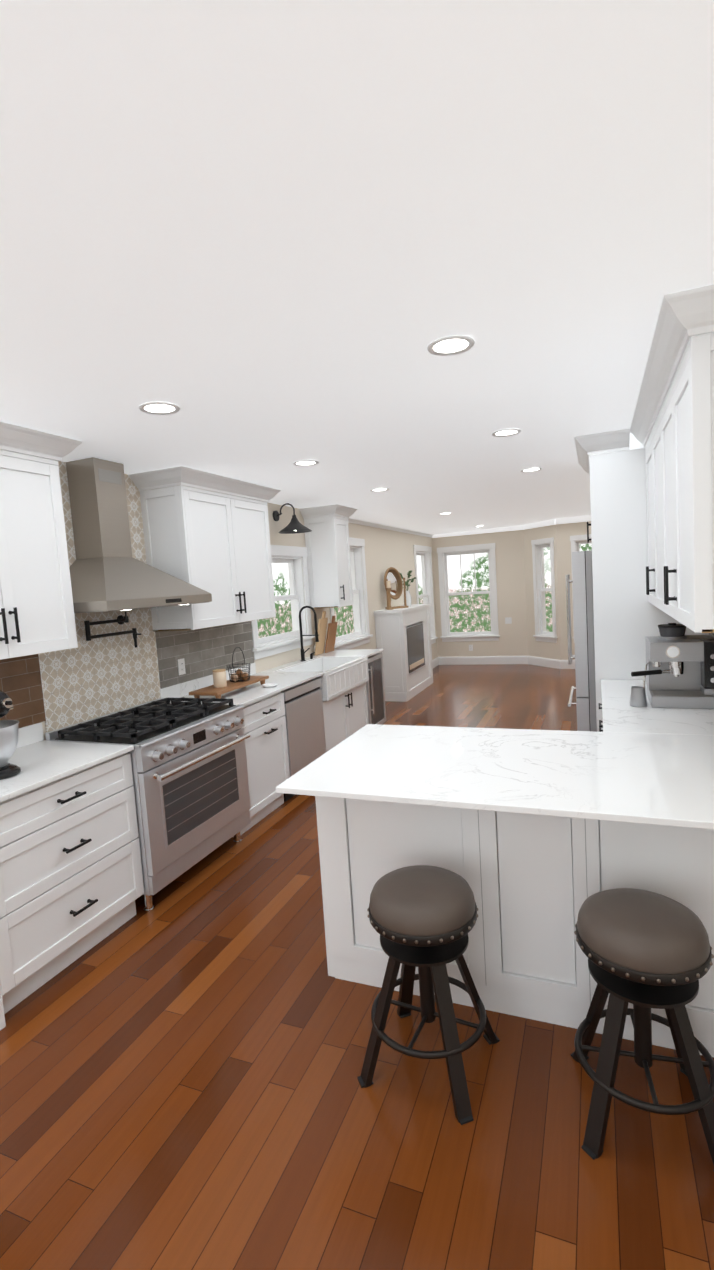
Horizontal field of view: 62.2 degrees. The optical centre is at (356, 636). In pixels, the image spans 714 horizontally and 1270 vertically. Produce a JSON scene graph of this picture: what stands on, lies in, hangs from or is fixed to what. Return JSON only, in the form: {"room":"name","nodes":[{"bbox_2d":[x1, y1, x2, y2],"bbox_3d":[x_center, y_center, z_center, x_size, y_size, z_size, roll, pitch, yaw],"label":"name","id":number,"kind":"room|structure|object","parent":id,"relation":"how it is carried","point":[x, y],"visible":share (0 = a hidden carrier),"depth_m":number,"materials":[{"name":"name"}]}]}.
{"room":"kitchen","nodes":[
{"label":"kitchen","id":0,"kind":"room"},
{"bbox_2d":[0,449,437,739],"bbox_3d":[-1.245,0.059,4.674,0.160,2.515,14.610,-2,6,22],"label":"wall","id":1,"kind":"structure","parent":0,"point":[385,549],"depth_m":8.10,"materials":[{"name":"beige paint"}]},
{"bbox_2d":[0,421,82,659],"bbox_3d":[-1.740,-0.413,2.687,0.434,1.045,0.972,-2,6,22],"label":"upper cabinet","id":2,"kind":"object","parent":1,"relation":"attached to","point":[37,615],"visible":1,"depth_m":2.83,"materials":[{"name":"white wood"}]},
{"bbox_2d":[0,461,253,731],"bbox_3d":[-1.514,-0.268,3.798,0.010,1.559,3.015,-2,6,22],"label":"tile backsplash","id":3,"kind":"structure","parent":1,"relation":"attached to","point":[85,680],"depth_m":3.71,"materials":[{"name":"beige tile"}]},
{"bbox_2d":[84,612,140,647],"bbox_3d":[-1.507,-0.027,3.651,0.098,0.235,0.404,-2,6,22],"label":"pot filler","id":4,"kind":"object","parent":3,"relation":"attached to","point":[120,619],"visible":1,"depth_m":3.65,"materials":[{"name":"black metal"}]},
{"bbox_2d":[177,658,185,674],"bbox_3d":[-1.279,0.220,4.321,0.008,0.115,0.072,-2,6,22],"label":"electrical outlet plate","id":5,"kind":"object","parent":3,"relation":"attached to","point":[181,667],"visible":1,"depth_m":4.30,"materials":[{"name":"white plastic"}]},
{"bbox_2d":[66,457,211,612],"bbox_3d":[-1.367,-0.597,3.489,0.508,0.867,0.895,-2,6,22],"label":"range hood","id":6,"kind":"object","parent":1,"relation":"attached to","point":[108,572],"visible":0.96,"depth_m":3.41,"materials":[{"name":"metal"}]},
{"bbox_2d":[132,466,275,631],"bbox_3d":[-1.075,-0.624,4.456,0.348,1.033,1.102,-2,6,22],"label":"upper cabinet","id":7,"kind":"object","parent":1,"relation":"attached to","point":[215,544],"depth_m":4.12,"materials":[{"name":"white wood"}]},
{"bbox_2d":[251,545,314,659],"bbox_3d":[-0.784,-0.365,5.764,0.215,1.028,1.205,-2,6,22],"label":"window","id":8,"kind":"structure","parent":1,"relation":"in","point":[299,592],"depth_m":6.09,"materials":[{"name":"white wood"}]},
{"bbox_2d":[273,503,311,533],"bbox_3d":[-0.613,-1.128,5.609,0.363,0.277,0.320,-2,6,22],"label":"sconce","id":9,"kind":"object","parent":1,"relation":"attached to","point":[294,525],"visible":1,"depth_m":5.59,"materials":[{"name":"grey metal"}]},
{"bbox_2d":[299,504,357,607],"bbox_3d":[-0.263,-0.843,6.359,0.434,1.045,0.554,-2,6,22],"label":"upper cabinet","id":10,"kind":"object","parent":1,"relation":"attached to","point":[327,543],"visible":0.96,"depth_m":6.22,"materials":[{"name":"white wood"}]},
{"bbox_2d":[330,537,372,649],"bbox_3d":[-0.152,-0.538,7.336,0.215,1.368,1.230,-2,6,22],"label":"window","id":11,"kind":"structure","parent":1,"relation":"in","point":[360,600],"depth_m":7.76,"materials":[{"name":"white wood"}]},
{"bbox_2d":[348,518,432,537],"bbox_3d":[0.523,-1.622,8.883,0.035,0.050,4.848,-2,6,22],"label":"crown molding","id":12,"kind":"structure","parent":1,"relation":"attached to","point":[361,522],"depth_m":8.63,"materials":[{"name":"white wood"}]},
{"bbox_2d":[413,545,437,643],"bbox_3d":[1.162,-0.718,10.592,0.215,1.788,1.130,-2,6,22],"label":"window","id":13,"kind":"structure","parent":1,"relation":"in","point":[427,574],"depth_m":10.96,"materials":[{"name":"white wood"}]},
{"bbox_2d":[432,657,438,667],"bbox_3d":[1.204,0.566,10.443,0.018,0.152,1.860,-2,6,22],"label":"baseboard","id":14,"kind":"structure","parent":1,"relation":"attached to","point":[435,662],"depth_m":11.07,"materials":[{"name":"white wood"}]},
{"bbox_2d":[0,664,713,1269],"bbox_3d":[0.822,1.245,4.437,6.189,0.060,15.450,-2,6,22],"label":"floor","id":15,"kind":"structure","parent":0,"point":[180,1072],"depth_m":1.87,"materials":[{"name":"brown wood"}]},
{"bbox_2d":[0,752,143,1030],"bbox_3d":[-1.544,1.068,2.773,0.659,0.892,0.832,-2,6,22],"label":"base cabinet","id":16,"kind":"object","parent":15,"relation":"on","point":[71,884],"visible":0.98,"depth_m":2.63,"materials":[{"name":"white wood"}]},
{"bbox_2d":[0,643,383,801],"bbox_3d":[-0.872,0.357,4.500,0.643,0.123,4.659,-2,6,22],"label":"countertop","id":17,"kind":"structure","parent":16,"relation":"on","point":[38,759],"depth_m":3.08,"materials":[{"name":"stone"}]},
{"bbox_2d":[0,690,20,779],"bbox_3d":[-1.690,0.423,2.616,0.410,0.390,0.251,-2,6,22],"label":"stand mixer","id":18,"kind":"object","parent":17,"relation":"on","point":[9,730],"visible":1,"depth_m":2.57,"materials":[{"name":"black"}]},
{"bbox_2d":[189,676,268,697],"bbox_3d":[-0.930,0.378,4.389,0.240,0.062,0.690,-2,6,22],"label":"tray","id":19,"kind":"object","parent":17,"relation":"on","point":[211,690],"visible":0.79,"depth_m":4.21,"materials":[{"name":"brown wood"}]},
{"bbox_2d":[213,669,226,687],"bbox_3d":[-0.986,0.300,4.256,0.094,0.124,0.094,-2,6,22],"label":"candle jar","id":20,"kind":"object","parent":19,"relation":"on","point":[219,679],"visible":0.98,"depth_m":4.22,"materials":[{"name":"beige wax"}]},
{"bbox_2d":[227,647,250,681],"bbox_3d":[-0.892,0.205,4.468,0.174,0.258,0.176,-2,6,22],"label":"basket","id":21,"kind":"object","parent":19,"relation":"on","point":[238,674],"visible":1,"depth_m":4.44,"materials":[{"name":"black metal"}]},
{"bbox_2d":[262,683,278,687],"bbox_3d":[-0.658,0.371,4.502,0.128,0.020,0.128,-2,6,22],"label":"soap dish","id":22,"kind":"object","parent":17,"relation":"on","point":[268,685],"visible":1,"depth_m":4.48,"materials":[{"name":"white ceramic"}]},
{"bbox_2d":[299,606,318,660],"bbox_3d":[-0.454,-0.039,5.930,0.223,0.550,0.192,-2,6,22],"label":"sink faucet","id":23,"kind":"object","parent":17,"relation":"on","point":[316,635],"visible":1,"depth_m":5.88,"materials":[{"name":"black metal"}]},
{"bbox_2d":[275,656,368,700],"bbox_3d":[-0.313,0.385,5.672,0.537,0.255,1.004,-2,6,22],"label":"farmhouse sink","id":24,"kind":"object","parent":17,"relation":"in","point":[342,675],"visible":0.71,"depth_m":5.67,"materials":[{"name":"white ceramic"}]},
{"bbox_2d":[315,611,337,655],"bbox_3d":[-0.331,-0.050,6.435,0.135,0.462,0.400,-2,6,22],"label":"cutting boards","id":25,"kind":"object","parent":17,"relation":"on","point":[331,634],"visible":0.98,"depth_m":6.41,"materials":[{"name":"brown wood"}]},
{"bbox_2d":[45,697,250,912],"bbox_3d":[-1.160,0.934,3.571,0.720,0.966,0.946,-2,6,22],"label":"range","id":26,"kind":"object","parent":15,"relation":"on","point":[190,778],"visible":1,"depth_m":3.34,"materials":[{"name":"silver metal"}]},
{"bbox_2d":[233,692,289,836],"bbox_3d":[-0.915,0.886,4.335,0.659,0.892,0.648,-2,6,22],"label":"base cabinet","id":27,"kind":"object","parent":15,"relation":"on","point":[264,727],"depth_m":4.24,"materials":[{"name":"white wood"}]},
{"bbox_2d":[281,677,325,801],"bbox_3d":[-0.674,0.826,4.936,0.602,0.872,0.644,-2,6,22],"label":"dishwasher","id":28,"kind":"object","parent":15,"relation":"on","point":[304,717],"visible":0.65,"depth_m":4.77,"materials":[{"name":"metal"}]},
{"bbox_2d":[323,682,368,751],"bbox_3d":[-0.348,0.841,5.739,0.659,0.655,1.068,-2,6,22],"label":"base cabinet","id":29,"kind":"object","parent":15,"relation":"on","point":[346,715],"visible":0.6,"depth_m":5.56,"materials":[{"name":"white wood"}]},
{"bbox_2d":[366,653,385,724],"bbox_3d":[-0.040,0.647,6.450,0.649,0.872,0.506,-2,6,22],"label":"beverage cooler","id":30,"kind":"object","parent":15,"relation":"on","point":[376,699],"visible":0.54,"depth_m":6.35,"materials":[{"name":"metal"}]},
{"bbox_2d":[315,796,478,1006],"bbox_3d":[0.266,0.965,2.683,0.631,0.884,0.698,-2,6,22],"label":"base cabinet","id":31,"kind":"object","parent":15,"relation":"on","point":[361,842],"depth_m":2.40,"materials":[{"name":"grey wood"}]},
{"bbox_2d":[276,724,607,820],"bbox_3d":[0.402,0.512,2.470,1.140,0.023,0.978,-2,6,22],"label":"countertop","id":32,"kind":"structure","parent":31,"relation":"on","point":[524,771],"depth_m":2.30,"materials":[{"name":"stone"}]},
{"bbox_2d":[374,604,432,701],"bbox_3d":[0.732,0.192,8.768,0.418,1.260,1.470,-2,6,22],"label":"fireplace mantel","id":33,"kind":"object","parent":15,"relation":"on","point":[403,638],"visible":0.98,"depth_m":8.17,"materials":[{"name":"wood"}]},
{"bbox_2d":[386,581,392,609],"bbox_3d":[0.445,-0.571,8.165,0.090,0.399,0.090,-2,6,22],"label":"candlestick","id":34,"kind":"object","parent":33,"relation":"on","point":[388,584],"visible":1,"depth_m":8.15,"materials":[{"name":"brown wood"}]},
{"bbox_2d":[384,567,407,608],"bbox_3d":[0.541,-0.697,8.428,0.348,0.589,0.160,-7,6,-33],"label":"vanity mirror","id":35,"kind":"object","parent":33,"relation":"on","point":[392,575],"visible":0.85,"depth_m":8.45,"materials":[{"name":"brown wood"}]},
{"bbox_2d":[399,570,415,606],"bbox_3d":[0.740,-0.710,8.772,0.291,0.527,0.318,-2,6,22],"label":"vase","id":36,"kind":"object","parent":33,"relation":"on","point":[408,599],"visible":0.71,"depth_m":8.73,"materials":[{"name":"white ceramic"}]},
{"bbox_2d":[357,865,499,1124],"bbox_3d":[0.236,1.150,2.027,0.399,0.640,0.399,-1,6,27],"label":"stool","id":37,"kind":"object","parent":15,"relation":"on","point":[423,918],"visible":1,"depth_m":1.92,"materials":[{"name":"leather"}]},
{"bbox_2d":[471,809,618,1033],"bbox_3d":[0.739,0.952,2.491,0.619,0.884,0.698,-2,6,22],"label":"base cabinet","id":38,"kind":"object","parent":15,"relation":"on","point":[535,882],"depth_m":2.17,"materials":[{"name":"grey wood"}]},
{"bbox_2d":[565,550,596,731],"bbox_3d":[2.004,0.254,4.347,0.847,1.775,0.885,-2,6,22],"label":"refrigerator","id":39,"kind":"object","parent":15,"relation":"on","point":[584,656],"visible":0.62,"depth_m":4.03,"materials":[{"name":"metal"}]},
{"bbox_2d":[599,703,602,731],"bbox_3d":[1.693,0.818,3.250,0.659,0.892,1.371,-2,6,22],"label":"base cabinet","id":40,"kind":"object","parent":15,"relation":"on","point":[600,722],"visible":0.08,"depth_m":3.71,"materials":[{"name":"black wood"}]},
{"bbox_2d":[596,679,713,829],"bbox_3d":[1.484,0.375,2.757,0.655,0.105,2.340,-2,6,22],"label":"countertop","id":41,"kind":"structure","parent":40,"relation":"on","point":[648,764],"depth_m":2.24,"materials":[{"name":"stone"}]},
{"bbox_2d":[630,623,713,708],"bbox_3d":[1.710,0.141,3.175,0.471,0.417,0.362,-2,6,22],"label":"espresso machine","id":42,"kind":"object","parent":41,"relation":"on","point":[678,672],"visible":1,"depth_m":3.09,"materials":[{"name":"metal"}]},
{"bbox_2d":[574,428,708,731],"bbox_3d":[2.011,-0.102,4.232,0.761,2.503,1.035,-2,6,22],"label":"enclosure","id":43,"kind":"object","parent":15,"relation":"on","point":[628,617],"visible":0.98,"depth_m":3.84,"materials":[{"name":"white wood"}]},
{"bbox_2d":[571,888,713,1170],"bbox_3d":[0.862,1.131,1.789,0.399,0.640,0.399,-2,5,15],"label":"stool","id":44,"kind":"object","parent":15,"relation":"on","point":[645,951],"visible":1,"depth_m":1.69,"materials":[{"name":"leather"}]},
{"bbox_2d":[619,822,713,1057],"bbox_3d":[1.288,0.937,2.269,0.679,0.884,0.698,-2,6,22],"label":"base cabinet","id":45,"kind":"object","parent":15,"relation":"on","point":[675,863],"depth_m":1.98,"materials":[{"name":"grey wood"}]},
{"bbox_2d":[0,0,713,534],"bbox_3d":[0.660,-1.300,4.205,6.189,0.174,15.450,-2,6,22],"label":"ceiling","id":46,"kind":"structure","parent":0,"point":[264,242],"depth_m":1.43,"materials":[{"name":"white paint"}]},
{"bbox_2d":[139,402,179,414],"bbox_3d":[-0.864,-0.997,2.590,0.172,0.007,0.172,-2,6,22],"label":"recessed light","id":47,"kind":"object","parent":46,"relation":"in","point":[159,408],"visible":1,"depth_m":2.59,"materials":[{"name":"white plastic"}]},
{"bbox_2d":[293,460,318,465],"bbox_3d":[-0.340,-1.154,3.940,0.172,0.007,0.172,-2,6,22],"label":"recessed light","id":48,"kind":"object","parent":46,"relation":"in","point":[306,463],"visible":0.98,"depth_m":3.94,"materials":[{"name":"white plastic"}]},
{"bbox_2d":[370,488,388,491],"bbox_3d":[0.203,-1.312,5.294,0.172,0.007,0.172,-2,6,22],"label":"recessed light","id":49,"kind":"object","parent":46,"relation":"in","point":[379,489],"visible":1,"depth_m":5.29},
{"bbox_2d":[427,335,474,355],"bbox_3d":[0.340,-1.054,2.147,0.172,0.007,0.172,-2,6,22],"label":"recessed light","id":50,"kind":"object","parent":46,"relation":"in","point":[450,345],"visible":1,"depth_m":2.15,"materials":[{"name":"white plastic"}]},
{"bbox_2d":[492,429,520,436],"bbox_3d":[0.890,-1.215,3.530,0.172,0.007,0.172,-2,6,22],"label":"recessed light","id":51,"kind":"object","parent":46,"relation":"in","point":[504,432],"visible":0.98,"depth_m":3.53,"materials":[{"name":"white plastic"}]},
{"bbox_2d":[521,468,541,471],"bbox_3d":[1.436,-1.372,4.878,0.172,0.007,0.172,-2,6,22],"label":"recessed light","id":52,"kind":"object","parent":46,"relation":"in","point":[531,469],"visible":0.98,"depth_m":4.88,"materials":[{"name":"white plastic"}]},
{"bbox_2d":[432,525,527,656],"bbox_3d":[2.268,-0.740,10.985,1.690,2.515,0.190,-2,6,22],"label":"wall","id":53,"kind":"structure","parent":0,"point":[510,578],"depth_m":10.76,"materials":[{"name":"beige paint"}]},
{"bbox_2d":[437,543,499,641],"bbox_3d":[2.078,-0.802,11.040,1.100,1.778,0.215,-2,6,22],"label":"window","id":54,"kind":"structure","parent":53,"relation":"in","point":[493,633],"depth_m":11.02,"materials":[{"name":"white wood"}]},
{"bbox_2d":[439,656,574,668],"bbox_3d":[3.059,0.451,10.409,3.484,0.152,0.598,-2,6,22],"label":"baseboard","id":55,"kind":"structure","parent":53,"relation":"attached to","point":[530,660],"depth_m":10.83,"materials":[{"name":"white wood"}]},
{"bbox_2d":[505,617,511,623],"bbox_3d":[2.751,-0.291,10.766,0.115,0.115,0.011,-2,6,22],"label":"switch plate","id":56,"kind":"object","parent":53,"relation":"attached to","point":[508,620],"depth_m":10.76,"materials":[{"name":"white plastic"}]},
{"bbox_2d":[522,519,559,659],"bbox_3d":[3.247,-0.736,10.256,0.190,2.515,0.820,-6,6,-23],"label":"wall","id":57,"kind":"structure","parent":0,"point":[541,530],"depth_m":10.35,"materials":[{"name":"beige paint"}]},
{"bbox_2d":[531,537,556,642],"bbox_3d":[3.264,-0.791,10.172,0.215,1.763,0.560,-6,6,-23],"label":"window","id":58,"kind":"structure","parent":57,"relation":"in","point":[540,589],"depth_m":10.29,"materials":[{"name":"white wood"}]},
{"bbox_2d":[556,515,590,659],"bbox_3d":[4.021,-0.731,9.652,1.399,2.515,0.190,-2,6,22],"label":"wall","id":59,"kind":"structure","parent":0,"point":[567,528],"depth_m":9.77,"materials":[{"name":"beige paint"}]},
{"bbox_2d":[570,534,591,642],"bbox_3d":[4.008,-0.790,9.637,0.990,1.763,0.215,-2,6,22],"label":"window","id":60,"kind":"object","parent":59,"relation":"attached to","point":[575,543],"visible":0.15,"depth_m":9.67,"materials":[{"name":"white wood"}]},
{"bbox_3d":[2.199,-0.050,3.461,0.160,2.515,14.950,-2,6,22],"label":"wall","id":61,"kind":"structure","parent":0,"visible":0},
{"bbox_2d":[642,396,657,607],"bbox_3d":[1.809,-0.719,3.223,0.348,1.079,1.013,-2,6,22],"label":"upper cabinet","id":62,"kind":"object","parent":61,"relation":"attached to","point":[651,448],"depth_m":3.34,"materials":[{"name":"white wood"}]},
{"bbox_2d":[654,288,713,632],"bbox_3d":[1.472,-0.621,2.386,0.348,1.079,1.032,-2,6,22],"label":"upper cabinet","id":63,"kind":"object","parent":61,"relation":"attached to","point":[679,454],"depth_m":2.04,"materials":[{"name":"white wood"}]},
{"label":"outside","id":64,"kind":"structure","parent":0,"visible":0},
{"bbox_2d":[257,543,591,637],"bbox_3d":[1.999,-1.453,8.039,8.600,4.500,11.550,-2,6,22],"label":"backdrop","id":65,"kind":"structure","parent":64,"point":[469,613],"depth_m":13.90,"materials":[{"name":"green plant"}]}
]}

